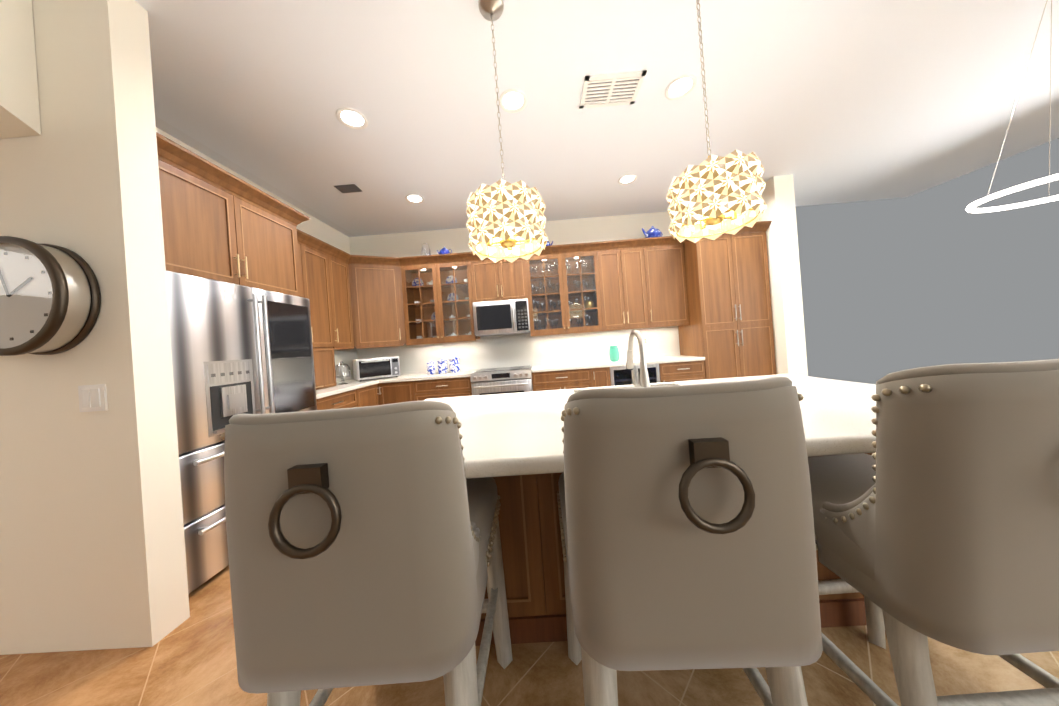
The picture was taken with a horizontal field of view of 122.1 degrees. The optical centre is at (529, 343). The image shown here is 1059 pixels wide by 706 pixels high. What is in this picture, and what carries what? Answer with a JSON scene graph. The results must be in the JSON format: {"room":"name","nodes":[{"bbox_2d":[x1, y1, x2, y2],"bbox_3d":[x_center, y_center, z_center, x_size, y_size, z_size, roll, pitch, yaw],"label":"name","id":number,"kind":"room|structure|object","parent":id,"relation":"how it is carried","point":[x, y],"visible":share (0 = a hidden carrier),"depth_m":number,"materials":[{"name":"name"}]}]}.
{"room":"kitchen","nodes":[
{"label":"kitchen","id":0,"kind":"room"},
{"bbox_2d":[0,0,40,138],"bbox_3d":[-2.470,-1.283,-0.270,0.380,0.700,3.218,-4,0,1],"label":"wall","id":1,"kind":"structure","parent":0,"point":[19,108],"depth_m":1.29,"materials":[{"name":"beige paint"}]},
{"bbox_2d":[0,0,189,654],"bbox_3d":[-2.496,-0.099,1.413,1.370,3.050,0.144,-4,0,1],"label":"wall","id":2,"kind":"structure","parent":0,"point":[92,549],"depth_m":1.33,"materials":[{"name":"beige paint"}]},
{"bbox_2d":[0,236,100,355],"bbox_3d":[-2.190,-0.197,1.275,0.500,0.500,0.119,-4,0,1],"label":"wall clock","id":3,"kind":"object","parent":2,"relation":"attached to","point":[50,299],"visible":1,"depth_m":1.23,"materials":[{"name":"black"}]},
{"bbox_2d":[78,384,107,411],"bbox_3d":[-1.976,0.249,1.324,0.120,0.120,0.012,-4,0,1],"label":"switch plate","id":4,"kind":"object","parent":2,"relation":"attached to","point":[92,398],"visible":1,"depth_m":1.32,"materials":[{"name":"white plastic"}]},
{"bbox_2d":[156,127,349,253],"bbox_3d":[-2.725,-0.079,2.963,0.150,3.050,2.946,-4,0,1],"label":"wall","id":5,"kind":"structure","parent":0,"point":[319,229],"depth_m":3.66,"materials":[{"name":"beige paint"}]},
{"bbox_2d":[158,159,300,296],"bbox_3d":[-2.373,-0.703,2.079,0.672,0.640,1.096,-4,0,1],"label":"upper cabinet","id":6,"kind":"object","parent":5,"relation":"attached to","point":[212,232],"visible":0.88,"depth_m":1.99,"materials":[{"name":"brown wood"}]},
{"bbox_2d":[156,132,383,265],"bbox_3d":[-2.364,-1.076,2.706,0.720,0.105,2.580,-4,0,1],"label":"crown molding","id":7,"kind":"structure","parent":5,"relation":"attached to","point":[174,154],"depth_m":2.11,"materials":[{"name":"brown wood"}]},
{"bbox_2d":[298,243,333,347],"bbox_3d":[-2.483,-0.477,3.031,0.382,1.070,0.800,-4,0,1],"label":"upper cabinet","id":8,"kind":"object","parent":5,"relation":"attached to","point":[314,277],"visible":0.35,"depth_m":3.22,"materials":[{"name":"brown wood"}]},
{"bbox_2d":[328,256,353,349],"bbox_3d":[-2.471,-0.462,3.616,0.382,1.100,0.370,-4,0,1],"label":"upper cabinet","id":9,"kind":"object","parent":5,"relation":"attached to","point":[341,303],"visible":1,"depth_m":3.61,"materials":[{"name":"brown wood"}]},
{"bbox_2d":[349,211,684,352],"bbox_3d":[0.271,-0.293,4.453,6.100,3.050,0.150,-4,0,1],"label":"wall","id":10,"kind":"structure","parent":0,"point":[574,231],"depth_m":4.38,"materials":[{"name":"beige paint"}]},
{"bbox_2d":[348,264,405,348],"bbox_3d":[-2.203,-0.480,4.111,0.900,1.100,0.625,-4,0,1],"label":"upper cabinet","id":11,"kind":"object","parent":10,"relation":"attached to","point":[377,305],"visible":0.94,"depth_m":3.93,"materials":[{"name":"brown wood"}]},
{"bbox_2d":[401,261,479,345],"bbox_3d":[-1.261,-0.548,4.214,0.970,1.100,0.381,-4,0,1],"label":"upper cabinet","id":12,"kind":"object","parent":10,"relation":"attached to","point":[438,302],"visible":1,"depth_m":4.07,"materials":[{"name":"brown wood"}]},
{"bbox_2d":[470,257,527,301],"bbox_3d":[-0.417,-0.871,4.197,0.760,0.580,0.382,-4,0,1],"label":"upper cabinet","id":13,"kind":"object","parent":10,"relation":"attached to","point":[502,279],"visible":0.85,"depth_m":4.05,"materials":[{"name":"brown wood"}]},
{"bbox_2d":[472,298,529,336],"bbox_3d":[-0.381,-0.350,4.143,0.752,0.457,0.456,-4,0,1],"label":"over-the-range microwave","id":14,"kind":"object","parent":13,"relation":"attached to","point":[500,317],"visible":0.98,"depth_m":3.96,"materials":[{"name":"silver metal"}]},
{"bbox_2d":[334,326,679,381],"bbox_3d":[-0.215,0.049,3.485,4.812,0.606,1.797,-4,0,1],"label":"backsplash panel","id":15,"kind":"object","parent":10,"relation":"attached to","point":[514,350],"visible":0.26,"depth_m":4.37,"materials":[{"name":"white"}]},
{"bbox_2d":[643,337,647,344],"bbox_3d":[1.712,-0.032,4.330,0.080,0.120,0.009,-4,0,1],"label":"outlet","id":16,"kind":"object","parent":15,"relation":"attached to","point":[645,339],"visible":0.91,"depth_m":4.33,"materials":[{"name":"white plastic"}]},
{"bbox_2d":[525,251,602,335],"bbox_3d":[0.476,-0.675,4.181,0.995,1.100,0.381,-4,0,1],"label":"upper cabinet","id":17,"kind":"object","parent":10,"relation":"attached to","point":[563,291],"visible":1,"depth_m":4.04,"materials":[{"name":"brown wood"}]},
{"bbox_2d":[376,221,771,266],"bbox_3d":[0.183,-1.258,4.028,5.774,0.105,0.699,-4,0,1],"label":"crown molding","id":18,"kind":"structure","parent":10,"relation":"attached to","point":[761,226],"depth_m":3.99,"materials":[{"name":"brown wood"}]},
{"bbox_2d":[421,244,430,255],"bbox_3d":[-1.462,-1.292,4.132,0.140,0.200,0.136,-4,0,1],"label":"glass pitcher","id":19,"kind":"object","parent":18,"relation":"on","point":[422,252],"visible":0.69,"depth_m":4.13,"materials":[{"name":"white"}]},
{"bbox_2d":[437,247,451,253],"bbox_3d":[-1.195,-1.284,4.117,0.240,0.144,0.149,-4,0,1],"label":"teapot","id":20,"kind":"object","parent":18,"relation":"on","point":[444,250],"visible":0.67,"depth_m":4.06,"materials":[{"name":"blue ceramic"}]},
{"bbox_2d":[642,226,662,237],"bbox_3d":[1.703,-1.522,4.061,0.334,0.200,0.207,-4,0,1],"label":"teapot","id":21,"kind":"object","parent":18,"relation":"on","point":[652,231],"visible":0.81,"depth_m":3.99,"materials":[{"name":"blue ceramic"}]},
{"bbox_2d":[597,248,648,330],"bbox_3d":[1.286,-0.734,4.164,0.628,1.100,0.382,-4,0,1],"label":"upper cabinet","id":22,"kind":"object","parent":10,"relation":"attached to","point":[623,292],"visible":1,"depth_m":4.01,"materials":[{"name":"brown wood"}]},
{"bbox_2d":[643,245,689,327],"bbox_3d":[1.874,-0.776,4.153,0.552,1.100,0.382,-4,0,1],"label":"upper cabinet","id":23,"kind":"object","parent":10,"relation":"attached to","point":[666,286],"visible":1,"depth_m":4.00,"materials":[{"name":"brown wood"}]},
{"bbox_2d":[0,452,1058,705],"bbox_3d":[-3.637,1.540,0.302,19.100,0.060,8.700,-4,0,1],"label":"floor","id":24,"kind":"structure","parent":0,"point":[190,660],"depth_m":1.10,"materials":[{"name":"tile"}]},
{"bbox_2d":[166,270,316,593],"bbox_3d":[-2.204,0.518,2.057,0.778,1.780,1.055,-4,0,1],"label":"fridge","id":25,"kind":"object","parent":24,"relation":"on","point":[236,349],"visible":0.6,"depth_m":1.77,"materials":[{"name":"silver metal"}]},
{"bbox_2d":[316,389,357,409],"bbox_3d":[-2.238,0.977,2.980,0.662,0.874,0.710,-4,0,1],"label":"base cabinet","id":26,"kind":"object","parent":24,"relation":"on","point":[347,399],"visible":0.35,"depth_m":3.03,"materials":[{"name":"brown wood"}]},
{"bbox_2d":[221,400,512,705],"bbox_3d":[-0.379,0.707,0.857,0.547,1.152,0.684,-4,0,1],"label":"stool","id":27,"kind":"object","parent":24,"relation":"on","point":[364,546],"visible":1,"depth_m":0.58,"materials":[{"name":"grey fabric"}]},
{"bbox_2d":[356,381,414,406],"bbox_3d":[-2.009,0.962,3.875,1.087,0.874,1.087,-4,0,1],"label":"base cabinet","id":28,"kind":"object","parent":24,"relation":"on","point":[384,393],"visible":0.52,"depth_m":3.79,"materials":[{"name":"brown wood"}]},
{"bbox_2d":[316,380,378,398],"bbox_3d":[-2.270,0.521,3.197,0.658,0.040,1.140,-4,0,1],"label":"countertop","id":29,"kind":"structure","parent":28,"relation":"on","point":[353,384],"depth_m":3.22,"materials":[{"name":"stone"}]},
{"bbox_2d":[313,347,335,389],"bbox_3d":[-2.418,0.284,3.069,0.366,0.454,0.720,-4,0,1],"label":"appliance garage","id":30,"kind":"object","parent":29,"relation":"on","point":[324,367],"visible":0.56,"depth_m":3.25,"materials":[{"name":"brown wood"}]},
{"bbox_2d":[335,361,350,384],"bbox_3d":[-2.305,0.364,3.607,0.200,0.280,0.197,-4,0,1],"label":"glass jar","id":31,"kind":"object","parent":29,"relation":"on","point":[348,369],"visible":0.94,"depth_m":3.62,"materials":[{"name":"clear"}]},
{"bbox_2d":[336,369,478,382],"bbox_3d":[-1.664,0.479,4.083,1.837,0.040,0.657,-4,0,1],"label":"countertop","id":32,"kind":"structure","parent":28,"relation":"on","point":[465,373],"depth_m":3.79,"materials":[{"name":"stone"}]},
{"bbox_2d":[353,356,399,380],"bbox_3d":[-2.084,0.344,4.007,0.520,0.290,0.363,-4,0,-39],"label":"toaster oven","id":33,"kind":"object","parent":32,"relation":"on","point":[372,368],"visible":1,"depth_m":3.88,"materials":[{"name":"silver metal"}]},
{"bbox_2d":[426,361,435,374],"bbox_3d":[-1.383,0.343,4.129,0.125,0.192,0.123,-4,0,1],"label":"canister","id":34,"kind":"object","parent":32,"relation":"on","point":[431,367],"visible":1,"depth_m":4.08,"materials":[{"name":"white ceramic"}]},
{"bbox_2d":[437,358,447,373],"bbox_3d":[-1.225,0.319,4.126,0.140,0.216,0.138,-4,0,1],"label":"canister","id":35,"kind":"object","parent":32,"relation":"on","point":[442,366],"visible":1,"depth_m":4.07,"materials":[{"name":"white ceramic"}]},
{"bbox_2d":[448,356,459,372],"bbox_3d":[-1.056,0.295,4.123,0.156,0.240,0.154,-4,0,1],"label":"canister","id":36,"kind":"object","parent":32,"relation":"on","point":[454,364],"visible":1,"depth_m":4.06,"materials":[{"name":"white ceramic"}]},
{"bbox_2d":[413,377,471,400],"bbox_3d":[-1.089,0.895,4.069,0.750,0.874,0.662,-4,0,1],"label":"drawers","id":37,"kind":"object","parent":24,"relation":"on","point":[439,388],"visible":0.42,"depth_m":3.78,"materials":[{"name":"brown wood"}]},
{"bbox_2d":[470,365,532,395],"bbox_3d":[-0.329,0.815,3.997,0.770,0.924,0.723,-4,0,1],"label":"range oven","id":38,"kind":"object","parent":24,"relation":"on","point":[501,380],"visible":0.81,"depth_m":3.70,"materials":[{"name":"silver metal"}]},
{"bbox_2d":[532,368,591,390],"bbox_3d":[0.442,0.784,4.039,0.760,0.874,0.662,-4,0,1],"label":"base cabinet","id":39,"kind":"object","parent":24,"relation":"on","point":[562,379],"visible":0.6,"depth_m":3.75,"materials":[{"name":"brown wood"}]},
{"bbox_2d":[531,355,704,371],"bbox_3d":[1.124,0.277,4.032,2.195,0.040,0.652,-4,0,1],"label":"countertop","id":40,"kind":"structure","parent":39,"relation":"on","point":[604,363],"depth_m":3.73,"materials":[{"name":"stone"}]},
{"bbox_2d":[609,346,618,361],"bbox_3d":[1.168,0.146,4.040,0.136,0.215,0.136,-4,0,1],"label":"vase","id":41,"kind":"object","parent":40,"relation":"on","point":[614,353],"visible":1,"depth_m":3.99,"materials":[{"name":"green glass"}]},
{"bbox_2d":[591,367,610,386],"bbox_3d":[0.940,0.748,4.030,0.240,0.874,0.662,-4,0,1],"label":"base cabinet","id":42,"kind":"object","parent":24,"relation":"on","point":[600,377],"visible":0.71,"depth_m":3.74,"materials":[{"name":"brown wood"}]},
{"bbox_2d":[610,364,659,385],"bbox_3d":[1.374,0.720,4.001,0.620,0.868,0.649,-4,0,1],"label":"wine cooler","id":43,"kind":"object","parent":24,"relation":"on","point":[620,375],"visible":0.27,"depth_m":3.75,"materials":[{"name":"black glass"}]},
{"bbox_2d":[475,474,866,645],"bbox_3d":[0.399,0.788,1.633,2.132,0.862,0.862,-4,0,1],"label":"kitchen island","id":44,"kind":"object","parent":24,"relation":"on","point":[529,522],"depth_m":1.21,"materials":[{"name":"brown wood"}]},
{"bbox_2d":[423,374,875,481],"bbox_3d":[0.503,0.322,1.427,2.490,0.052,1.190,-4,0,1],"label":"island countertop","id":45,"kind":"structure","parent":44,"relation":"on","point":[518,434],"depth_m":1.10,"materials":[{"name":"white stone"}]},
{"bbox_2d":[626,330,649,387],"bbox_3d":[0.551,0.111,1.553,0.094,0.362,0.268,-4,0,1],"label":"faucet","id":46,"kind":"object","parent":45,"relation":"on","point":[644,381],"visible":0.83,"depth_m":1.45,"materials":[{"name":"silver metal"}]},
{"bbox_2d":[659,360,705,381],"bbox_3d":[1.970,0.673,4.010,0.565,0.874,0.662,-4,0,1],"label":"base cabinet","id":47,"kind":"object","parent":24,"relation":"on","point":[682,371],"visible":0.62,"depth_m":3.72,"materials":[{"name":"brown wood"}]},
{"bbox_2d":[557,376,822,705],"bbox_3d":[0.372,0.653,0.842,0.547,1.152,0.684,-4,0,1],"label":"stool","id":48,"kind":"object","parent":24,"relation":"on","point":[686,519],"visible":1,"depth_m":0.56,"materials":[{"name":"grey fabric"}]},
{"bbox_2d":[678,232,775,378],"bbox_3d":[2.639,-0.160,3.997,0.880,2.440,0.662,-4,0,1],"label":"pantry cabinet","id":49,"kind":"object","parent":24,"relation":"on","point":[727,332],"visible":0.75,"depth_m":3.71,"materials":[{"name":"brown wood"}]},
{"bbox_2d":[808,359,1058,705],"bbox_3d":[1.056,0.603,0.831,0.547,1.152,0.684,-4,0,1],"label":"stool","id":50,"kind":"object","parent":24,"relation":"on","point":[936,515],"visible":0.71,"depth_m":0.58,"materials":[{"name":"grey fabric"}]},
{"bbox_2d":[135,0,1058,236],"bbox_3d":[-0.473,-1.828,0.243,12.300,0.100,8.700,-4,0,1],"label":"ceiling","id":51,"kind":"structure","parent":0,"point":[831,101],"depth_m":2.19,"materials":[{"name":"white paint"}]},
{"bbox_2d":[334,184,361,192],"bbox_3d":[-1.949,-1.660,3.152,0.220,0.008,0.140,-4,0,1],"label":"ceiling vent","id":52,"kind":"object","parent":51,"relation":"in","point":[350,188],"visible":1,"depth_m":3.14,"materials":[{"name":"grey metal"}]},
{"bbox_2d":[336,107,367,129],"bbox_3d":[-1.348,-1.703,2.230,0.210,0.012,0.210,-4,0,1],"label":"recessed light","id":53,"kind":"object","parent":51,"relation":"in","point":[351,118],"visible":1,"depth_m":2.23,"materials":[{"name":"white glass"}]},
{"bbox_2d":[405,194,423,203],"bbox_3d":[-1.354,-1.700,3.460,0.210,0.012,0.210,-4,0,1],"label":"recessed light","id":54,"kind":"object","parent":51,"relation":"in","point":[414,198],"visible":1,"depth_m":3.46,"materials":[{"name":"white glass"}]},
{"bbox_2d":[466,0,547,262],"bbox_3d":[-0.157,-1.135,1.556,0.426,1.320,0.426,-4,0,1],"label":"pendant chandelier","id":55,"kind":"object","parent":51,"relation":"hanging from","point":[506,220],"visible":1,"depth_m":1.41,"materials":[{"name":"gold glass"}]},
{"bbox_2d":[499,89,526,112],"bbox_3d":[-0.122,-1.792,2.176,0.210,0.012,0.210,-4,0,1],"label":"recessed light","id":56,"kind":"object","parent":51,"relation":"in","point":[512,100],"visible":1,"depth_m":2.17,"materials":[{"name":"white"}]},
{"bbox_2d":[579,70,646,108],"bbox_3d":[0.595,-1.845,2.142,0.420,0.012,0.270,-4,0,1],"label":"ceiling vent","id":57,"kind":"object","parent":51,"relation":"in","point":[610,89],"visible":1,"depth_m":2.13,"materials":[{"name":"white metal"}]},
{"bbox_2d":[618,174,636,184],"bbox_3d":[1.128,-1.881,3.372,0.210,0.012,0.210,-4,0,1],"label":"recessed light","id":58,"kind":"object","parent":51,"relation":"in","point":[626,179],"visible":1,"depth_m":3.37,"materials":[{"name":"white"}]},
{"bbox_2d":[665,74,696,99],"bbox_3d":[1.114,-1.882,2.162,0.210,0.012,0.210,-4,0,1],"label":"recessed light","id":59,"kind":"object","parent":51,"relation":"in","point":[680,87],"visible":1,"depth_m":2.16,"materials":[{"name":"white glass"}]},
{"bbox_2d":[666,0,766,242],"bbox_3d":[0.899,-1.222,1.496,0.426,1.300,0.426,-4,0,1],"label":"pendant chandelier","id":60,"kind":"object","parent":51,"relation":"hanging from","point":[715,197],"visible":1,"depth_m":1.36,"materials":[{"name":"gold glass"}]},
{"bbox_2d":[965,0,1058,212],"bbox_3d":[2.941,-1.438,1.626,0.632,1.166,0.632,-4,0,1],"label":"ring pendant light","id":61,"kind":"object","parent":51,"relation":"hanging from","point":[970,208],"visible":1,"depth_m":1.72,"materials":[{"name":"white metal"}]},
{"bbox_2d":[743,175,807,375],"bbox_3d":[3.189,-0.506,3.931,0.230,3.050,0.780,-4,0,1],"label":"wall","id":62,"kind":"structure","parent":0,"point":[778,196],"depth_m":3.54,"materials":[{"name":"beige paint"}]}
]}

